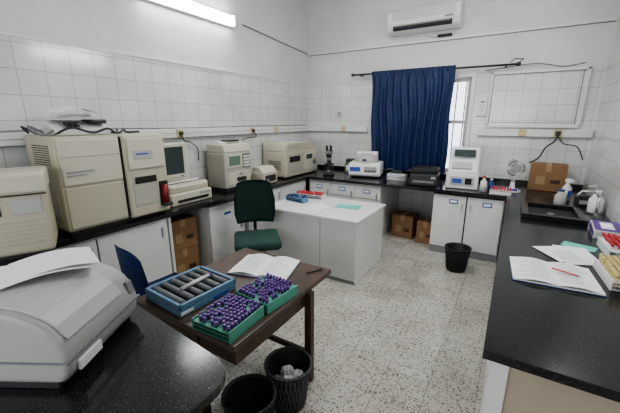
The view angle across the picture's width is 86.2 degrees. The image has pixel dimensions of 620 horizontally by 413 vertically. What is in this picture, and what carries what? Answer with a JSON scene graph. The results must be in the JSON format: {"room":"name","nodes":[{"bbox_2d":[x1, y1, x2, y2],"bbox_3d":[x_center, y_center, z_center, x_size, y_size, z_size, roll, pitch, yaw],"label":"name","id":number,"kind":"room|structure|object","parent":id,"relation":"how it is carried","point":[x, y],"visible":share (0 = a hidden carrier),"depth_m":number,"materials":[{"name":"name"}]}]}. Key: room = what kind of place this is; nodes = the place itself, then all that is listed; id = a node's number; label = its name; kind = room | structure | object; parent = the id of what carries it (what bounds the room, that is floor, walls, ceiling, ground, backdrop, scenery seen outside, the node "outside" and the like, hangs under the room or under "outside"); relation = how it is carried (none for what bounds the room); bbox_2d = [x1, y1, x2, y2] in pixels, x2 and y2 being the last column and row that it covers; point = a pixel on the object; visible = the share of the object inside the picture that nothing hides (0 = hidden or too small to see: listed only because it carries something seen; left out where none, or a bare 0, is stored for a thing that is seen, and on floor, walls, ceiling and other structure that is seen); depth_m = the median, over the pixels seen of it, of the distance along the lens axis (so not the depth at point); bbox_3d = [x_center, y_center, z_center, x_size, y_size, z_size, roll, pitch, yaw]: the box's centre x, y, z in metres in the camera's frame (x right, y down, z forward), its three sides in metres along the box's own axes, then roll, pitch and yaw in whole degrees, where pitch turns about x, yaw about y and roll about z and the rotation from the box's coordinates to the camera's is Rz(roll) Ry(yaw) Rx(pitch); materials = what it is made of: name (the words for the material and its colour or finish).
{"room":"laboratory","nodes":[
{"label":"laboratory","id":0,"kind":"room"},
{"bbox_2d":[0,0,307,190],"bbox_3d":[-2.124,-1.007,3.172,0.110,3.950,7.860,9,17,30],"label":"wall","id":1,"kind":"structure","parent":0,"point":[125,91],"depth_m":3.66,"materials":[{"name":"tile"}]},
{"bbox_2d":[0,126,309,147],"bbox_3d":[-1.740,-0.804,3.702,0.064,0.110,6.648,9,17,30],"label":"trim","id":2,"kind":"structure","parent":1,"relation":"attached to","point":[7,140],"depth_m":4.19,"materials":[{"name":"white plastic"}]},
{"bbox_2d":[0,125,303,131],"bbox_3d":[-1.755,-0.867,3.666,0.032,0.022,6.400,9,17,30],"label":"cable trunking","id":3,"kind":"object","parent":2,"relation":"on","point":[259,125],"visible":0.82,"depth_m":3.98,"materials":[{"name":"grey plastic"}]},
{"bbox_2d":[179,132,198,159],"bbox_3d":[-1.470,-0.740,4.091,0.054,0.371,0.295,6,16,23],"label":"power cord","id":4,"kind":"object","parent":1,"relation":"attached to","point":[180,133],"visible":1,"depth_m":4.02,"materials":[{"name":"grey plastic"}]},
{"bbox_2d":[145,0,235,27],"bbox_3d":[-1.382,-2.334,3.884,0.110,0.140,1.380,9,17,30],"label":"lamp","id":5,"kind":"object","parent":1,"relation":"attached to","point":[189,7],"visible":1,"depth_m":3.95,"materials":[{"name":"white plastic"}]},
{"bbox_2d":[0,17,616,84],"bbox_3d":[-0.234,-1.489,1.854,4.340,0.668,7.859,9,17,30],"label":"trim","id":6,"kind":"structure","parent":1,"relation":"attached to","point":[608,19],"depth_m":4.48,"materials":[{"name":"white paint"}]},
{"bbox_2d":[211,229,499,412],"bbox_3d":[-0.225,1.245,2.561,4.560,0.100,8.060,9,17,30],"label":"floor","id":7,"kind":"structure","parent":0,"point":[409,335],"depth_m":2.80,"materials":[{"name":"stone"}]},
{"bbox_2d":[114,244,177,296],"bbox_3d":[-1.210,0.686,2.681,0.500,0.922,0.512,12,19,38],"label":"plastic chair","id":8,"kind":"object","parent":7,"relation":"on","point":[131,267],"visible":0.28,"depth_m":2.38,"materials":[{"name":"blue plastic"}]},
{"bbox_2d":[174,244,199,273],"bbox_3d":[-1.583,0.642,3.914,0.362,0.382,0.380,9,17,30],"label":"cardboard box","id":9,"kind":"object","parent":7,"relation":"on","point":[186,259],"visible":0.34,"depth_m":3.82,"materials":[{"name":"beige cardboard"}]},
{"bbox_2d":[171,213,197,251],"bbox_3d":[-1.569,0.288,3.825,0.352,0.342,0.360,9,17,32],"label":"cardboard box","id":10,"kind":"object","parent":9,"relation":"on","point":[184,228],"visible":0.56,"depth_m":3.75,"materials":[{"name":"beige cardboard"}]},
{"bbox_2d":[184,199,244,265],"bbox_3d":[-1.224,0.317,4.293,0.525,0.820,0.580,9,17,30],"label":"cabinet","id":11,"kind":"object","parent":7,"relation":"on","point":[216,224],"visible":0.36,"depth_m":4.03,"materials":[{"name":"white laminate"}]},
{"bbox_2d":[136,248,330,412],"bbox_3d":[-0.458,0.875,2.324,0.865,0.735,1.015,9,17,30],"label":"wooden table","id":12,"kind":"object","parent":7,"relation":"on","point":[264,328],"visible":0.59,"depth_m":1.99,"materials":[{"name":"brown wood"}]},
{"bbox_2d":[145,265,235,317],"bbox_3d":[-0.743,0.503,2.083,0.363,0.104,0.410,10,18,34],"label":"case","id":13,"kind":"object","parent":12,"relation":"on","point":[181,294],"visible":1,"depth_m":2.02,"materials":[{"name":"blue plastic"}]},
{"bbox_2d":[191,293,263,343],"bbox_3d":[-0.438,0.588,1.791,0.259,0.088,0.282,8,16,27],"label":"tube rack","id":14,"kind":"object","parent":12,"relation":"on","point":[229,317],"visible":1,"depth_m":1.73,"materials":[{"name":"teal"}]},
{"bbox_2d":[227,254,300,281],"bbox_3d":[-0.333,0.441,2.467,0.448,0.031,0.348,4,15,15],"label":"open notebook","id":15,"kind":"object","parent":12,"relation":"on","point":[254,265],"visible":0.98,"depth_m":2.44,"materials":[{"name":"white paper"}]},
{"bbox_2d":[236,273,297,313],"bbox_3d":[-0.261,0.522,2.044,0.259,0.088,0.282,10,18,34],"label":"tube rack","id":16,"kind":"object","parent":12,"relation":"on","point":[271,292],"visible":0.99,"depth_m":2.00,"materials":[{"name":"teal"}]},
{"bbox_2d":[221,373,276,412],"bbox_3d":[-0.345,1.202,1.911,0.311,0.300,0.312,8,17,29],"label":"waste bin","id":17,"kind":"object","parent":7,"relation":"on","point":[247,393],"visible":1,"depth_m":2.00,"materials":[{"name":"black plastic"}]},
{"bbox_2d":[234,179,281,251],"bbox_3d":[-0.602,0.299,3.745,0.599,1.129,0.624,-3,15,-12],"label":"office chair","id":18,"kind":"object","parent":7,"relation":"on","point":[254,200],"visible":0.8,"depth_m":3.84,"materials":[{"name":"green fabric"}]},
{"bbox_2d":[264,346,311,412],"bbox_3d":[-0.140,1.139,2.153,0.311,0.300,0.312,2,15,8],"label":"waste bin","id":19,"kind":"object","parent":7,"relation":"on","point":[289,368],"visible":0.97,"depth_m":2.10,"materials":[{"name":"black plastic"}]},
{"bbox_2d":[0,164,619,412],"bbox_3d":[0.371,0.486,3.372,4.336,0.960,5.548,9,17,30],"label":"countertop","id":20,"kind":"structure","parent":7,"relation":"on","point":[547,349],"depth_m":1.48,"materials":[{"name":"black stone"}]},
{"bbox_2d":[0,166,57,260],"bbox_3d":[-2.167,0.055,2.225,0.700,0.570,0.413,-10,18,-33],"label":"analyzer","id":21,"kind":"object","parent":20,"relation":"on","point":[28,225],"visible":1,"depth_m":2.19,"materials":[{"name":"beige plastic"}]},
{"bbox_2d":[0,262,139,388],"bbox_3d":[-1.064,0.425,1.322,0.526,0.308,0.462,0,15,1],"label":"printer","id":22,"kind":"object","parent":20,"relation":"on","point":[52,325],"visible":0.77,"depth_m":1.16,"materials":[{"name":"grey plastic"}]},
{"bbox_2d":[0,247,99,288],"bbox_3d":[-1.067,0.235,1.346,0.330,0.037,0.215,-13,20,-42],"label":"paper sheet","id":23,"kind":"object","parent":22,"relation":"on","point":[37,265],"visible":1,"depth_m":1.34,"materials":[{"name":"white paper"}]},
{"bbox_2d":[24,133,172,234],"bbox_3d":[-1.836,-0.256,3.003,0.610,0.780,0.903,9,17,30],"label":"hematology analyzer","id":24,"kind":"object","parent":20,"relation":"on","point":[97,181],"visible":0.91,"depth_m":2.77,"materials":[{"name":"beige plastic"}]},
{"bbox_2d":[20,107,139,135],"bbox_3d":[-1.908,-0.729,2.813,0.382,0.228,0.875,11,18,36],"label":"paper stack","id":25,"kind":"object","parent":24,"relation":"on","point":[85,126],"visible":1,"depth_m":2.69,"materials":[{"name":"white paper"}]},
{"bbox_2d":[168,177,211,206],"bbox_3d":[-1.485,-0.187,3.818,0.406,0.235,0.560,9,17,30],"label":"printer","id":26,"kind":"object","parent":20,"relation":"on","point":[186,190],"visible":0.77,"depth_m":3.71,"materials":[{"name":"beige plastic"}]},
{"bbox_2d":[163,142,186,181],"bbox_3d":[-1.615,-0.496,3.698,0.243,0.420,0.380,9,17,30],"label":"monitor","id":27,"kind":"object","parent":26,"relation":"on","point":[175,158],"visible":0.54,"depth_m":3.67,"materials":[{"name":"beige plastic"}]},
{"bbox_2d":[206,139,250,192],"bbox_3d":[-1.072,-0.569,4.463,0.380,0.650,0.520,9,17,30],"label":"blood gas analyzer","id":28,"kind":"object","parent":20,"relation":"on","point":[228,161],"visible":0.93,"depth_m":4.30,"materials":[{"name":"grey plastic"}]},
{"bbox_2d":[252,165,276,182],"bbox_3d":[-0.657,-0.468,4.869,0.245,0.250,0.340,9,17,30],"label":"mixer","id":29,"kind":"object","parent":20,"relation":"on","point":[263,172],"visible":0.78,"depth_m":4.77,"materials":[{"name":"beige plastic"}]},
{"bbox_2d":[263,141,316,178],"bbox_3d":[-0.305,-0.835,5.663,0.470,0.560,1.003,9,17,30],"label":"chemistry analyzer","id":30,"kind":"object","parent":20,"relation":"on","point":[290,159],"visible":0.96,"depth_m":5.32,"materials":[{"name":"beige plastic"}]},
{"bbox_2d":[323,145,333,174],"bbox_3d":[0.321,-0.789,5.591,0.180,0.506,0.294,2,15,6],"label":"microscope","id":31,"kind":"object","parent":20,"relation":"on","point":[328,153],"visible":1,"depth_m":5.56,"materials":[{"name":"grey plastic"}]},
{"bbox_2d":[345,158,354,172],"bbox_3d":[0.724,-0.735,5.912,0.160,0.240,0.163,6,16,21],"label":"carton","id":32,"kind":"object","parent":20,"relation":"on","point":[348,160],"visible":0.52,"depth_m":5.86,"materials":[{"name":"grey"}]},
{"bbox_2d":[348,151,383,177],"bbox_3d":[0.932,-0.704,5.476,0.520,0.400,0.419,5,15,19],"label":"centrifuge","id":33,"kind":"object","parent":20,"relation":"on","point":[366,163],"visible":1,"depth_m":5.33,"materials":[{"name":"white plastic"}]},
{"bbox_2d":[387,169,408,180],"bbox_3d":[1.387,-0.503,5.218,0.317,0.140,0.233,7,16,25],"label":"documents","id":34,"kind":"object","parent":20,"relation":"on","point":[395,174],"visible":1,"depth_m":5.15,"materials":[{"name":"white paper"}]},
{"bbox_2d":[409,165,440,186],"bbox_3d":[1.666,-0.447,4.786,0.380,0.250,0.386,7,16,25],"label":"printer","id":35,"kind":"object","parent":20,"relation":"on","point":[421,175],"visible":1,"depth_m":4.64,"materials":[{"name":"grey plastic"}]},
{"bbox_2d":[445,146,480,189],"bbox_3d":[2.119,-0.537,4.559,0.400,0.540,0.390,7,16,26],"label":"photometer","id":36,"kind":"object","parent":20,"relation":"on","point":[463,172],"visible":1,"depth_m":4.42,"materials":[{"name":"white plastic"}]},
{"bbox_2d":[479,176,486,191],"bbox_3d":[2.251,-0.294,4.290,0.080,0.205,0.080,9,17,30],"label":"bottle","id":37,"kind":"object","parent":20,"relation":"on","point":[483,184],"visible":1,"depth_m":4.27,"materials":[{"name":"white plastic"}]},
{"bbox_2d":[487,178,493,190],"bbox_3d":[2.382,-0.288,4.355,0.070,0.160,0.070,9,17,30],"label":"bottle","id":38,"kind":"object","parent":20,"relation":"on","point":[491,182],"visible":0.84,"depth_m":4.34,"materials":[{"name":"blue plastic"}]},
{"bbox_2d":[489,185,511,195],"bbox_3d":[2.386,-0.202,4.145,0.240,0.100,0.100,9,17,30],"label":"rack","id":39,"kind":"object","parent":20,"relation":"on","point":[496,191],"visible":1,"depth_m":4.11,"materials":[{"name":"white plastic"}]},
{"bbox_2d":[501,156,529,192],"bbox_3d":[2.629,-0.422,4.261,0.313,0.466,0.200,6,16,23],"label":"desk fan","id":40,"kind":"object","parent":20,"relation":"on","point":[513,163],"visible":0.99,"depth_m":4.20,"materials":[{"name":"white plastic"}]},
{"bbox_2d":[527,162,568,191],"bbox_3d":[3.161,-0.399,4.415,0.400,0.342,0.302,10,18,33],"label":"cardboard box","id":41,"kind":"object","parent":20,"relation":"on","point":[551,177],"visible":0.85,"depth_m":4.30,"materials":[{"name":"beige cardboard"}]},
{"bbox_2d":[521,201,588,225],"bbox_3d":[2.375,0.054,3.262,0.500,0.049,0.600,9,17,30],"label":"sink","id":42,"kind":"object","parent":20,"relation":"in","point":[567,214],"visible":1,"depth_m":3.24,"materials":[{"name":"black stone"}]},
{"bbox_2d":[509,256,606,296],"bbox_3d":[1.451,0.399,1.985,0.428,0.026,0.368,7,16,26],"label":"open notebook","id":43,"kind":"object","parent":20,"relation":"on","point":[523,269],"visible":0.97,"depth_m":1.94,"materials":[{"name":"white paper"}]},
{"bbox_2d":[551,267,579,276],"bbox_3d":[1.498,0.386,1.939,0.011,0.010,0.145,-9,17,-32],"label":"ballpoint pen","id":44,"kind":"object","parent":43,"relation":"on","point":[552,267],"visible":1,"depth_m":1.94,"materials":[{"name":"red plastic"}]},
{"bbox_2d":[553,189,566,204],"bbox_3d":[2.745,-0.104,3.629,0.110,0.170,0.110,9,17,30],"label":"bottle","id":45,"kind":"object","parent":20,"relation":"on","point":[560,197],"visible":0.84,"depth_m":3.60,"materials":[{"name":"white plastic"}]},
{"bbox_2d":[532,245,594,264],"bbox_3d":[1.783,0.329,2.290,0.358,0.005,0.359,3,15,11],"label":"loose papers","id":46,"kind":"object","parent":20,"relation":"on","point":[570,255],"visible":0.96,"depth_m":2.28,"materials":[{"name":"white paper"}]},
{"bbox_2d":[562,179,574,200],"bbox_3d":[2.964,-0.191,3.805,0.090,0.250,0.114,0,15,1],"label":"spray bottle","id":47,"kind":"object","parent":20,"relation":"on","point":[568,188],"visible":0.84,"depth_m":3.78,"materials":[{"name":"white plastic"}]},
{"bbox_2d":[560,241,597,252],"bbox_3d":[1.979,0.293,2.436,0.120,0.002,0.200,-12,19,-39],"label":"sheet","id":48,"kind":"object","parent":20,"relation":"on","point":[565,243],"visible":1,"depth_m":2.43,"materials":[{"name":"teal paper"}]},
{"bbox_2d":[573,194,590,206],"bbox_3d":[2.980,-0.067,3.585,0.184,0.120,0.156,6,16,21],"label":"power adapter","id":49,"kind":"object","parent":20,"relation":"on","point":[581,200],"visible":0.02,"depth_m":3.54,"materials":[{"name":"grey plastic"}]},
{"bbox_2d":[575,190,600,218],"bbox_3d":[2.627,-0.024,3.140,0.214,0.260,0.046,6,16,22],"label":"tap","id":50,"kind":"object","parent":20,"relation":"on","point":[595,215],"visible":1,"depth_m":3.11,"materials":[{"name":"silver metal"}]},
{"bbox_2d":[586,185,603,214],"bbox_3d":[2.823,-0.074,3.285,0.152,0.285,0.118,9,17,30],"label":"wash bottle","id":51,"kind":"object","parent":20,"relation":"on","point":[591,206],"visible":0.79,"depth_m":3.26,"materials":[{"name":"white plastic"}]},
{"bbox_2d":[589,220,619,238],"bbox_3d":[2.395,0.184,2.678,0.183,0.091,0.340,10,18,34],"label":"glove box","id":52,"kind":"object","parent":20,"relation":"on","point":[597,227],"visible":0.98,"depth_m":2.63,"materials":[{"name":"purple cardboard"}]},
{"bbox_2d":[593,253,619,291],"bbox_3d":[1.824,0.385,1.879,0.256,0.106,0.342,7,16,26],"label":"tube rack","id":53,"kind":"object","parent":20,"relation":"on","point":[606,267],"visible":1,"depth_m":1.90,"materials":[{"name":"white plastic"}]},
{"bbox_2d":[596,232,619,257],"bbox_3d":[2.151,0.279,2.287,0.196,0.106,0.312,8,17,28],"label":"tube rack","id":54,"kind":"object","parent":20,"relation":"on","point":[608,244],"visible":0.94,"depth_m":2.29,"materials":[{"name":"white plastic"}]},
{"bbox_2d":[265,196,385,284],"bbox_3d":[0.189,0.348,4.318,1.300,0.750,0.920,9,17,30],"label":"island","id":55,"kind":"object","parent":7,"relation":"on","point":[347,242],"visible":0.84,"depth_m":3.90,"materials":[{"name":"white laminate"}]},
{"bbox_2d":[286,193,307,202],"bbox_3d":[-0.173,-0.117,4.437,0.296,0.086,0.124,12,19,38],"label":"tube rack","id":56,"kind":"object","parent":55,"relation":"on","point":[295,197],"visible":1,"depth_m":4.40,"materials":[{"name":"blue plastic"}]},
{"bbox_2d":[296,190,325,199],"bbox_3d":[0.005,-0.167,4.627,0.408,0.086,0.152,7,16,25],"label":"tube rack","id":57,"kind":"object","parent":55,"relation":"on","point":[311,195],"visible":0.94,"depth_m":4.57,"materials":[{"name":"white plastic"}]},
{"bbox_2d":[303,204,330,211],"bbox_3d":[0.075,0.015,4.097,0.300,0.002,0.220,-11,18,-37],"label":"sheet","id":58,"kind":"object","parent":55,"relation":"on","point":[319,206],"visible":1,"depth_m":4.10,"materials":[{"name":"white paper"}]},
{"bbox_2d":[335,204,361,209],"bbox_3d":[0.483,0.001,4.151,0.300,0.002,0.200,6,16,23],"label":"sheet","id":59,"kind":"object","parent":55,"relation":"on","point":[347,206],"visible":1,"depth_m":4.15,"materials":[{"name":"teal paper"}]},
{"bbox_2d":[391,210,418,238],"bbox_3d":[1.529,0.286,5.321,0.330,0.362,0.302,10,18,34],"label":"cardboard box","id":60,"kind":"object","parent":7,"relation":"on","point":[404,223],"visible":0.93,"depth_m":5.21,"materials":[{"name":"beige cardboard"}]},
{"bbox_2d":[415,217,431,243],"bbox_3d":[1.776,0.365,5.076,0.240,0.332,0.282,7,16,25],"label":"cardboard box","id":61,"kind":"object","parent":7,"relation":"on","point":[423,229],"visible":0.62,"depth_m":4.97,"materials":[{"name":"beige cardboard"}]},
{"bbox_2d":[444,242,471,272],"bbox_3d":[1.810,0.636,4.084,0.311,0.300,0.312,7,16,24],"label":"waste bin","id":62,"kind":"object","parent":7,"relation":"on","point":[457,255],"visible":1,"depth_m":4.01,"materials":[{"name":"black plastic"}]},
{"bbox_2d":[308,0,619,239],"bbox_3d":[1.859,-1.575,5.354,4.360,3.950,0.160,9,17,30],"label":"wall","id":63,"kind":"structure","parent":0,"point":[333,25],"depth_m":4.92,"materials":[{"name":"tile"}]},
{"bbox_2d":[337,110,342,116],"bbox_3d":[0.542,-1.694,6.029,0.100,0.120,0.044,9,17,30],"label":"switch box","id":64,"kind":"object","parent":63,"relation":"attached to","point":[339,112],"visible":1,"depth_m":6.01,"materials":[{"name":"white plastic"}]},
{"bbox_2d":[387,0,463,36],"bbox_3d":[1.685,-2.779,4.905,1.040,0.335,0.261,9,17,30],"label":"air conditioner","id":65,"kind":"object","parent":63,"relation":"attached to","point":[448,15],"visible":1,"depth_m":4.80,"materials":[{"name":"white plastic"}]},
{"bbox_2d":[351,58,523,76],"bbox_3d":[1.800,-2.099,5.073,2.506,0.106,0.159,9,17,30],"label":"curtain rod","id":66,"kind":"object","parent":63,"relation":"attached to","point":[518,63],"depth_m":4.67,"materials":[{"name":"black metal"}]},
{"bbox_2d":[371,65,455,173],"bbox_3d":[1.567,-1.361,5.322,1.292,1.600,0.095,9,17,30],"label":"curtain","id":67,"kind":"object","parent":66,"relation":"hanging from","point":[410,114],"visible":0.94,"depth_m":5.27,"materials":[{"name":"blue fabric"}]},
{"bbox_2d":[427,33,451,36],"bbox_3d":[1.929,-2.559,4.933,0.352,0.066,0.040,9,17,30],"label":"drain pipe","id":68,"kind":"object","parent":63,"relation":"attached to","point":[446,34],"visible":1,"depth_m":4.91,"materials":[{"name":"white plastic"}]},
{"bbox_2d":[310,126,593,138],"bbox_3d":[1.823,-1.220,5.336,4.270,0.130,0.059,9,17,30],"label":"trim","id":69,"kind":"structure","parent":63,"relation":"attached to","point":[539,133],"depth_m":4.69,"materials":[{"name":"white plastic"}]},
{"bbox_2d":[445,77,471,170],"bbox_3d":[1.812,-1.329,5.459,1.440,1.420,0.099,9,17,30],"label":"window","id":70,"kind":"structure","parent":63,"relation":"in","point":[463,121],"depth_m":5.08,"materials":[{"name":"grey paint"}]},
{"bbox_2d":[455,72,476,146],"bbox_3d":[1.763,-1.333,5.375,1.540,1.470,0.029,9,17,30],"label":"trim","id":71,"kind":"structure","parent":63,"relation":"attached to","point":[473,75],"depth_m":4.91,"materials":[{"name":"white plastic"}]},
{"bbox_2d":[476,97,487,116],"bbox_3d":[2.525,-1.456,4.853,0.129,0.268,0.024,9,17,30],"label":"holder","id":72,"kind":"object","parent":63,"relation":"attached to","point":[482,102],"visible":1,"depth_m":4.84,"materials":[{"name":"white plastic"}]},
{"bbox_2d":[485,62,591,127],"bbox_3d":[3.007,-1.504,4.510,1.191,0.837,0.067,9,17,30],"label":"wall panel","id":73,"kind":"object","parent":63,"relation":"attached to","point":[543,98],"visible":0.96,"depth_m":4.46,"materials":[{"name":"tile"}]},
{"bbox_2d":[529,131,582,162],"bbox_3d":[3.322,-0.782,4.447,0.592,0.448,0.044,9,17,30],"label":"power cord","id":74,"kind":"object","parent":63,"relation":"attached to","point":[557,133],"visible":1,"depth_m":4.41,"materials":[{"name":"grey plastic"}]},
{"bbox_2d":[582,16,619,224],"bbox_3d":[1.674,-0.423,0.929,0.110,3.950,7.860,9,17,30],"label":"wall","id":75,"kind":"structure","parent":0,"point":[603,165],"depth_m":3.63,"materials":[{"name":"tile"}]}
]}

